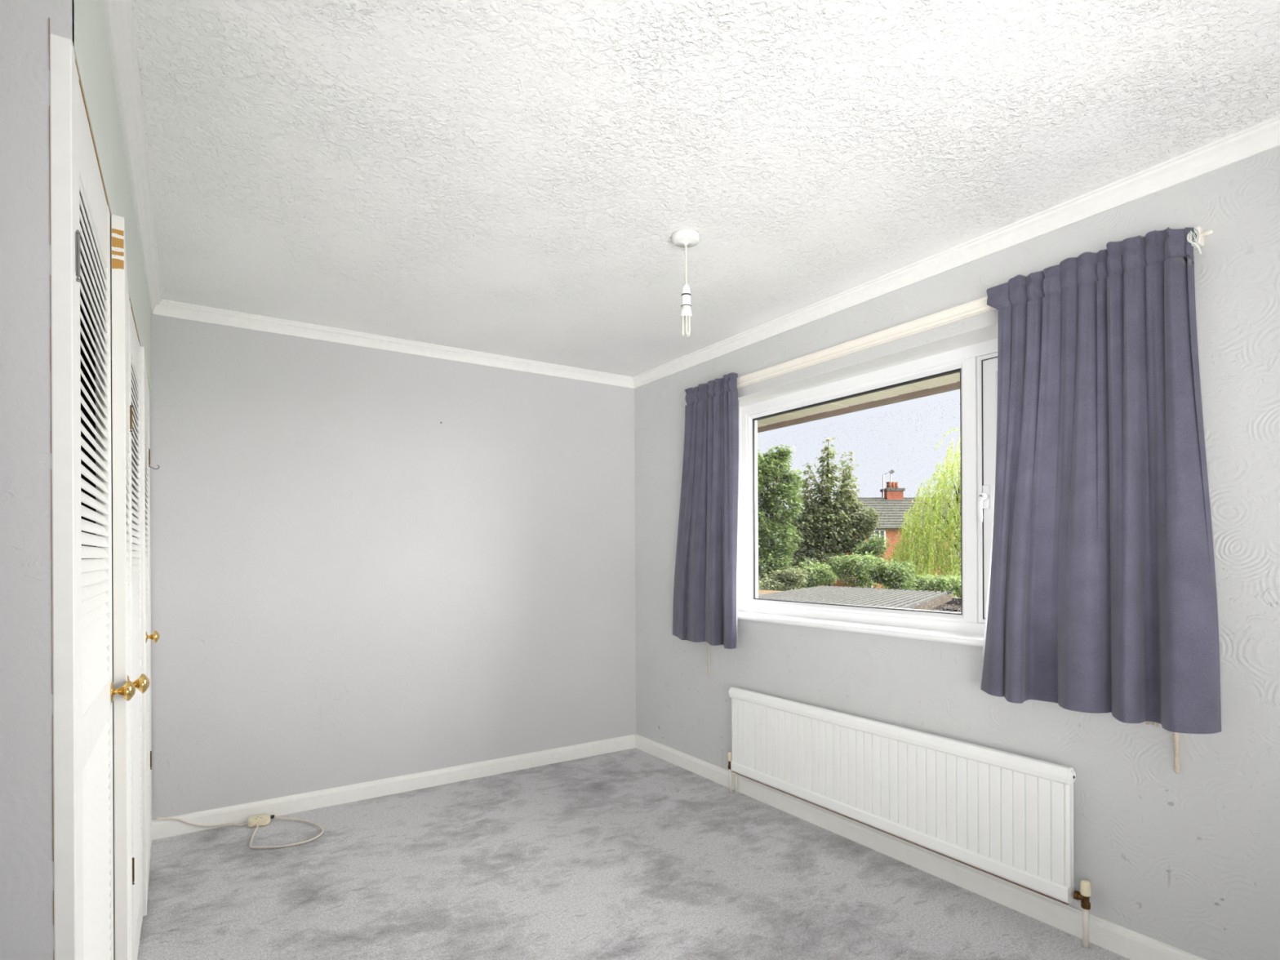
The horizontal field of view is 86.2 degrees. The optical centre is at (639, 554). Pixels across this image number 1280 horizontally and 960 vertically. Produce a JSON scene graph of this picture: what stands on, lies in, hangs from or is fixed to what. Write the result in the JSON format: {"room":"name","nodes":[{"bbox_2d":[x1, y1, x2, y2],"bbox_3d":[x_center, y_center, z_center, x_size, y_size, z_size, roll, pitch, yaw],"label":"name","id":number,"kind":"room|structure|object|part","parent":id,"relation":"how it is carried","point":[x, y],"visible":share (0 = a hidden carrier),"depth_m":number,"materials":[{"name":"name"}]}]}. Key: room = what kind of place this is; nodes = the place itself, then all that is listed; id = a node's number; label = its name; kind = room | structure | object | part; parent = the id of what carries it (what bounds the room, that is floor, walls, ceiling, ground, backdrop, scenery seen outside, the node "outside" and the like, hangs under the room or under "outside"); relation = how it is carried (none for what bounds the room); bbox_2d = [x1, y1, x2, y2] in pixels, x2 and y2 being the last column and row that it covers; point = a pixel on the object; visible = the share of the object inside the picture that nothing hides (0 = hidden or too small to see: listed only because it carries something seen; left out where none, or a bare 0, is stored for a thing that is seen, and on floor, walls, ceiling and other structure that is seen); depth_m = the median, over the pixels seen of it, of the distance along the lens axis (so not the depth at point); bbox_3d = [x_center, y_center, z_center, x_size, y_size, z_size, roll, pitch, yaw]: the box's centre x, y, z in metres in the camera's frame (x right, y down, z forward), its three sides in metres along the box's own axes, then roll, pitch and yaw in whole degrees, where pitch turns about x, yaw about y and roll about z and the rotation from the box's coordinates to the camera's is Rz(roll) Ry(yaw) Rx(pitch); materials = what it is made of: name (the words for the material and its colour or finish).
{"room":"empty bedroom","nodes":[
{"label":"empty bedroom","id":0,"kind":"room"},
{"bbox_2d":[0,0,74,959],"bbox_3d":[-1.144,0.061,0.719,0.854,2.330,0.030,0,0,-33],"label":"wall","id":1,"kind":"structure","parent":0,"point":[26,696],"depth_m":0.91,"materials":[{"name":"grey paint"}]},
{"bbox_2d":[71,0,151,959],"bbox_3d":[-1.743,0.064,1.763,0.704,2.330,2.408,0,0,-33],"label":"wall","id":2,"kind":"structure","parent":0,"point":[91,47],"depth_m":1.54,"materials":[{"name":"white paint"}]},
{"bbox_2d":[48,17,79,959],"bbox_3d":[-0.797,0.248,0.949,0.024,1.952,0.038,0,0,-33],"label":"trim","id":3,"kind":"structure","parent":2,"relation":"attached to","point":[63,330],"depth_m":0.93,"materials":[{"name":"white paint"}]},
{"bbox_2d":[75,62,135,959],"bbox_3d":[-0.933,0.255,1.192,0.062,1.916,0.539,0,0,-33],"label":"door","id":4,"kind":"structure","parent":2,"relation":"attached to","point":[96,690],"depth_m":1.18,"materials":[{"name":"white paint"}]},
{"bbox_3d":[-0.958,-0.639,1.186,0.021,0.128,0.437,0,0,-33],"label":"rail","id":5,"kind":"part","parent":4,"relation":"part of","materials":[{"name":"white paint"}]},
{"bbox_3d":[-0.953,0.285,1.186,0.021,0.080,0.437,0,0,-33],"label":"rail","id":6,"kind":"part","parent":4,"relation":"part of","materials":[{"name":"white paint"}]},
{"bbox_3d":[-1.060,0.281,1.405,0.040,0.043,0.043,0,0,-33],"label":"knob","id":7,"kind":"part","parent":4,"relation":"part of","materials":[{"name":"gold metal"}]},
{"bbox_2d":[75,58,140,345],"bbox_3d":[-1.421,-0.710,1.853,0.058,0.006,2.152,0,0,-33],"label":"trim","id":8,"kind":"structure","parent":2,"relation":"attached to","point":[75,59],"depth_m":1.34,"materials":[{"name":"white wood"}]},
{"bbox_2d":[111,214,150,959],"bbox_3d":[-1.228,0.256,1.660,0.062,1.916,0.565,0,0,-36],"label":"door","id":9,"kind":"structure","parent":2,"relation":"attached to","point":[122,411],"depth_m":1.42,"materials":[{"name":"white paint"}]},
{"bbox_3d":[-1.245,-0.638,1.642,0.021,0.128,0.459,0,0,-36],"label":"rail","id":10,"kind":"part","parent":9,"relation":"part of","materials":[{"name":"white paint"}]},
{"bbox_3d":[-1.240,0.286,1.642,0.021,0.080,0.459,0,0,-36],"label":"rail","id":11,"kind":"part","parent":9,"relation":"part of","materials":[{"name":"white paint"}]},
{"bbox_3d":[-1.087,0.281,1.483,0.040,0.043,0.043,0,0,-36],"label":"knob","id":12,"kind":"part","parent":9,"relation":"part of","materials":[{"name":"gold metal"}]},
{"bbox_2d":[102,0,162,314],"bbox_3d":[-1.434,-1.073,1.963,0.042,0.060,2.420,0,0,-33],"label":"trim","id":13,"kind":"structure","parent":2,"relation":"attached to","point":[118,14],"depth_m":1.71,"materials":[{"name":"white paint"}]},
{"bbox_2d":[128,300,142,959],"bbox_3d":[-1.545,0.258,2.082,0.022,1.916,0.488,0,0,-33],"label":"door","id":14,"kind":"structure","parent":2,"relation":"attached to","point":[135,347],"depth_m":2.11,"materials":[{"name":"white paint"}]},
{"bbox_3d":[-1.549,-0.636,2.082,0.021,0.128,0.398,0,0,-33],"label":"rail","id":15,"kind":"part","parent":14,"relation":"part of","materials":[{"name":"white paint"}]},
{"bbox_3d":[-1.545,0.288,2.082,0.021,0.080,0.398,0,0,-33],"label":"rail","id":16,"kind":"part","parent":14,"relation":"part of","materials":[{"name":"white paint"}]},
{"bbox_3d":[-1.540,1.161,2.082,0.021,0.110,0.398,0,0,-33],"label":"rail","id":17,"kind":"part","parent":14,"relation":"part of","materials":[{"name":"white paint"}]},
{"bbox_2d":[131,387,151,844],"bbox_3d":[-2.071,0.263,2.842,0.056,1.935,0.220,0,0,-33],"label":"trim","id":18,"kind":"structure","parent":2,"relation":"attached to","point":[148,388],"depth_m":2.90,"materials":[{"name":"white paint"}]},
{"bbox_2d":[140,346,159,916],"bbox_3d":[-1.818,0.259,2.542,0.062,1.916,0.568,0,0,-34],"label":"door","id":19,"kind":"structure","parent":2,"relation":"attached to","point":[144,452],"depth_m":2.30,"materials":[{"name":"white paint"}]},
{"bbox_3d":[-1.837,-0.635,2.526,0.021,0.128,0.468,0,0,-34],"label":"rail","id":20,"kind":"part","parent":19,"relation":"part of","materials":[{"name":"white paint"}]},
{"bbox_3d":[-1.832,0.289,2.526,0.021,0.080,0.468,0,0,-34],"label":"rail","id":21,"kind":"part","parent":19,"relation":"part of","materials":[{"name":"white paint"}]},
{"bbox_3d":[-1.828,1.162,2.526,0.021,0.110,0.468,0,0,-34],"label":"rail","id":22,"kind":"part","parent":19,"relation":"part of","materials":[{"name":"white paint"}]},
{"bbox_3d":[-1.673,0.283,2.350,0.040,0.043,0.043,0,0,-34],"label":"knob","id":23,"kind":"part","parent":19,"relation":"part of","materials":[{"name":"gold metal"}]},
{"bbox_2d":[149,314,635,819],"bbox_3d":[-1.398,0.062,3.505,3.200,2.330,0.120,0,0,-33],"label":"wall","id":24,"kind":"structure","parent":0,"point":[351,584],"depth_m":3.46,"materials":[{"name":"grey paint"}]},
{"bbox_2d":[151,299,634,388],"bbox_3d":[-1.065,-1.075,3.631,2.496,0.060,0.042,0,0,-33],"label":"trim","id":25,"kind":"structure","parent":24,"relation":"attached to","point":[165,308],"depth_m":3.44,"materials":[{"name":"white paint"}]},
{"bbox_2d":[151,734,635,839],"bbox_3d":[-1.081,1.185,3.630,2.510,0.082,0.016,0,0,-33],"label":"baseboard","id":26,"kind":"structure","parent":24,"relation":"attached to","point":[240,813],"depth_m":3.46,"materials":[{"name":"white paint"}]},
{"bbox_2d":[137,747,1130,959],"bbox_3d":[-0.118,1.271,1.620,3.750,0.100,4.670,0,0,-33],"label":"floor","id":27,"kind":"structure","parent":0,"point":[631,854],"depth_m":2.52,"materials":[{"name":"grey carpet"}]},
{"bbox_2d":[155,813,324,848],"bbox_3d":[-1.724,1.179,3.026,0.686,0.095,0.306,0,0,12],"label":"lead","id":28,"kind":"object","parent":27,"relation":"on","point":[262,820],"visible":1,"depth_m":3.07,"materials":[{"name":"beige plastic"}]},
{"bbox_2d":[248,813,270,826],"bbox_3d":[-1.730,1.211,3.111,0.086,0.028,0.068,0,0,-23],"label":"socket","id":29,"kind":"object","parent":28,"relation":"attached to","point":[262,820],"depth_m":3.09,"materials":[{"name":"beige plastic"}]},
{"bbox_2d":[131,0,1279,377],"bbox_3d":[-0.130,-1.159,1.620,3.750,0.100,4.670,0,0,-33],"label":"ceiling","id":30,"kind":"structure","parent":0,"point":[509,178],"depth_m":1.84,"materials":[{"name":"white paint"}]},
{"bbox_2d":[671,228,699,337],"bbox_3d":[0.160,-0.934,2.380,0.096,0.352,0.096,0,0,-33],"label":"pendant","id":31,"kind":"object","parent":30,"relation":"hanging from","point":[685,238],"visible":1,"depth_m":2.37,"materials":[{"name":"white plastic"}]},
{"bbox_3d":[0.161,-0.842,2.380,0.041,0.033,0.041,0,0,-33],"label":"bulb","id":32,"kind":"part","parent":31,"relation":"part of","materials":[{"name":"white plastic"}]},
{"bbox_2d":[634,146,1279,959],"bbox_3d":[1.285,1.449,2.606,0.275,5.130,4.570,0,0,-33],"label":"wall","id":33,"kind":"structure","parent":0,"point":[1188,860],"depth_m":2.08,"materials":[{"name":"grey paint"}]},
{"bbox_2d":[707,643,710,677],"bbox_3d":[0.372,0.502,3.700,0.032,0.324,0.014,0,0,-33],"label":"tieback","id":34,"kind":"object","parent":33,"relation":"hanging from","point":[708,652],"visible":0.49,"depth_m":3.70,"materials":[{"name":"beige fabric"}]},
{"bbox_2d":[757,372,959,432],"bbox_3d":[1.057,-0.945,3.859,0.735,0.220,5.400,0,0,-33],"label":"eaves","id":35,"kind":"object","parent":33,"relation":"attached to","point":[951,382],"visible":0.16,"depth_m":3.86,"materials":[{"name":"beige wood"}]},
{"bbox_2d":[737,337,998,647],"bbox_3d":[1.081,-0.219,2.920,0.366,1.157,2.010,0,0,-33],"label":"window","id":36,"kind":"structure","parent":33,"relation":"in","point":[976,364],"depth_m":2.76,"materials":[{"name":"white plastic"}]},
{"bbox_3d":[1.012,0.316,2.873,0.196,0.026,2.010,0,0,-33],"label":"sill","id":37,"kind":"part","parent":36,"relation":"part of","materials":[{"name":"white plastic"}]},
{"bbox_3d":[1.286,-0.191,2.561,0.053,0.141,0.027,0,0,-33],"label":"handle","id":38,"kind":"part","parent":36,"relation":"part of","materials":[{"name":"white plastic"}]},
{"bbox_3d":[1.461,-0.245,2.400,0.064,0.975,0.492,0,0,-33],"label":"sash","id":39,"kind":"part","parent":36,"relation":"part of","materials":[{"name":"white plastic"}]},
{"bbox_2d":[727,686,1091,948],"bbox_3d":[0.927,0.941,2.810,0.091,0.546,1.687,0,0,-33],"label":"radiator","id":40,"kind":"object","parent":33,"relation":"attached to","point":[1005,815],"visible":1,"depth_m":2.55,"materials":[{"name":"white metal"}]},
{"bbox_3d":[0.903,0.880,2.795,0.014,0.324,1.587,0,0,-33],"label":"panel","id":41,"kind":"part","parent":40,"relation":"part of","materials":[{"name":"white metal"}]},
{"bbox_3d":[0.940,0.896,2.819,0.013,0.396,1.567,0,0,-33],"label":"panel","id":42,"kind":"part","parent":40,"relation":"part of","materials":[{"name":"white metal"}]},
{"bbox_2d":[635,733,1205,959],"bbox_3d":[1.195,1.173,2.475,0.016,0.082,4.450,0,0,-33],"label":"baseboard","id":43,"kind":"structure","parent":33,"relation":"attached to","point":[1125,942],"depth_m":2.54,"materials":[{"name":"white paint"}]},
{"bbox_2d":[632,115,1279,388],"bbox_3d":[1.173,-1.086,2.468,0.042,0.060,4.450,0,0,-33],"label":"trim","id":44,"kind":"structure","parent":33,"relation":"attached to","point":[1264,136],"depth_m":2.30,"materials":[{"name":"white paint"}]},
{"bbox_2d":[736,226,1213,388],"bbox_3d":[0.934,-0.878,2.837,0.036,0.048,2.310,0,0,-33],"label":"track","id":45,"kind":"object","parent":33,"relation":"attached to","point":[980,306],"visible":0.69,"depth_m":2.77,"materials":[{"name":"beige plastic"}]},
{"bbox_2d":[672,372,739,648],"bbox_3d":[0.318,-0.224,3.627,0.131,1.384,0.599,0,0,-33],"label":"curtain","id":46,"kind":"object","parent":45,"relation":"hanging from","point":[705,605],"visible":1,"depth_m":3.56,"materials":[{"name":"fabric"}]},
{"bbox_2d":[978,225,1222,733],"bbox_3d":[1.340,-0.225,2.084,0.141,1.405,0.671,0,0,-31],"label":"curtain","id":47,"kind":"object","parent":45,"relation":"hanging from","point":[1102,597],"visible":1,"depth_m":2.02,"materials":[{"name":"fabric"}]},
{"bbox_2d":[1145,720,1180,773],"bbox_3d":[1.513,0.486,1.979,0.042,0.274,0.083,0,0,-33],"label":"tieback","id":48,"kind":"object","parent":33,"relation":"hanging from","point":[1175,735],"visible":0.3,"depth_m":1.95,"materials":[{"name":"beige fabric"}]},
{"label":"outside","id":49,"kind":"structure","parent":0,"visible":0},
{"bbox_3d":[36.488,3.940,76.371,139.700,0.200,200.000,0,0,-33],"label":"ground","id":50,"kind":"structure","parent":49,"visible":0},
{"bbox_2d":[758,589,782,595],"bbox_3d":[2.836,2.816,26.689,4.558,2.380,12.688,0,0,32],"label":"shed","id":51,"kind":"object","parent":50,"relation":"on","point":[760,591],"visible":0.04,"depth_m":29.70,"materials":[{"name":"beige wood"}]},
{"bbox_2d":[757,444,806,582],"bbox_3d":[7.003,-1.034,37.523,4.233,10.072,3.361,0,0,12],"label":"tree","id":52,"kind":"object","parent":50,"relation":"on","point":[770,468],"visible":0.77,"depth_m":37.15,"materials":[{"name":"green plant"}]},
{"bbox_2d":[758,566,811,591],"bbox_3d":[6.701,2.278,32.068,2.650,3.450,2.459,0,0,5],"label":"shrub","id":53,"kind":"object","parent":50,"relation":"on","point":[789,577],"visible":0.94,"depth_m":31.79,"materials":[{"name":"green plant"}]},
{"bbox_2d":[794,560,838,588],"bbox_3d":[9.143,2.137,36.190,2.560,3.704,2.714,0,0,-33],"label":"shrub","id":54,"kind":"object","parent":50,"relation":"on","point":[824,571],"visible":0.7,"depth_m":35.80,"materials":[{"name":"green plant"}]},
{"bbox_2d":[775,437,883,586],"bbox_3d":[11.361,-1.593,41.967,6.227,11.142,4.403,0,0,-16],"label":"tree","id":55,"kind":"object","parent":50,"relation":"on","point":[814,535],"visible":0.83,"depth_m":41.23,"materials":[{"name":"green plant"}]},
{"bbox_2d":[826,550,879,587],"bbox_3d":[10.960,1.895,34.451,2.780,4.181,2.638,0,0,-33],"label":"shrub","id":56,"kind":"object","parent":50,"relation":"on","point":[858,582],"visible":0.7,"depth_m":34.07,"materials":[{"name":"green plant"}]},
{"bbox_2d":[758,585,952,611],"bbox_3d":[6.501,2.687,22.340,5.633,2.602,15.067,0,0,32],"label":"roof","id":57,"kind":"object","parent":50,"relation":"on","point":[847,592],"visible":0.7,"depth_m":22.72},
{"bbox_2d":[849,533,891,587],"bbox_3d":[12.718,1.421,37.578,2.028,5.094,2.527,0,0,-33],"label":"shrub","id":58,"kind":"object","parent":50,"relation":"on","point":[863,548],"visible":0.73,"depth_m":37.24,"materials":[{"name":"green plant"}]},
{"bbox_2d":[817,469,957,597],"bbox_3d":[19.566,-1.406,53.817,10.184,10.660,7.600,0,0,-3],"label":"house","id":59,"kind":"structure","parent":50,"relation":"on","point":[889,518],"depth_m":52.06,"materials":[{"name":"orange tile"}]},
{"bbox_3d":[17.808,-1.167,50.338,0.293,1.130,0.025,0,0,-3],"label":"pane","id":60,"kind":"part","parent":59,"relation":"part of","materials":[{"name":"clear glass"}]},
{"bbox_2d":[886,481,892,488],"bbox_3d":[19.658,-5.443,53.994,0.440,0.520,0.440,0,0,-3],"label":"chimney pot","id":61,"kind":"object","parent":59,"relation":"on","point":[889,484],"depth_m":53.84,"materials":[{"name":"ceramic"}]},
{"bbox_2d":[891,481,894,488],"bbox_3d":[19.969,-5.444,54.133,0.440,0.520,0.440,0,0,-3],"label":"chimney pot","id":62,"kind":"object","parent":59,"relation":"on","point":[892,482],"depth_m":53.95,"materials":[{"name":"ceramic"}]},
{"bbox_2d":[855,555,919,589],"bbox_3d":[11.630,1.999,32.003,3.536,3.971,2.323,0,0,-33],"label":"shrub","id":63,"kind":"object","parent":50,"relation":"on","point":[883,574],"visible":0.95,"depth_m":31.68,"materials":[{"name":"green plant"}]},
{"bbox_2d":[887,573,932,590],"bbox_3d":[13.934,2.478,35.508,2.789,2.987,2.051,0,0,-33],"label":"shrub","id":64,"kind":"object","parent":50,"relation":"on","point":[917,586],"visible":0.22,"depth_m":35.20,"materials":[{"name":"green plant"}]},
{"bbox_2d":[880,427,960,597],"bbox_3d":[19.219,-1.770,40.500,10.887,11.447,4.679,0,0,0],"label":"willow tree","id":65,"kind":"object","parent":50,"relation":"on","point":[931,533],"visible":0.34,"depth_m":39.40,"materials":[{"name":"green plant"}]},
{"bbox_2d":[919,573,960,596],"bbox_3d":[14.979,2.458,33.588,2.861,3.008,2.129,0,0,-33],"label":"shrub","id":66,"kind":"object","parent":50,"relation":"on","point":[949,584],"visible":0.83,"depth_m":33.14,"materials":[{"name":"green plant"}]},
{"bbox_2d":[943,597,960,612],"bbox_3d":[9.124,2.875,17.485,9.384,2.200,24.210,0,0,32],"label":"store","id":67,"kind":"structure","parent":50,"relation":"on","point":[953,607],"depth_m":26.77,"materials":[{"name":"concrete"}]}
]}

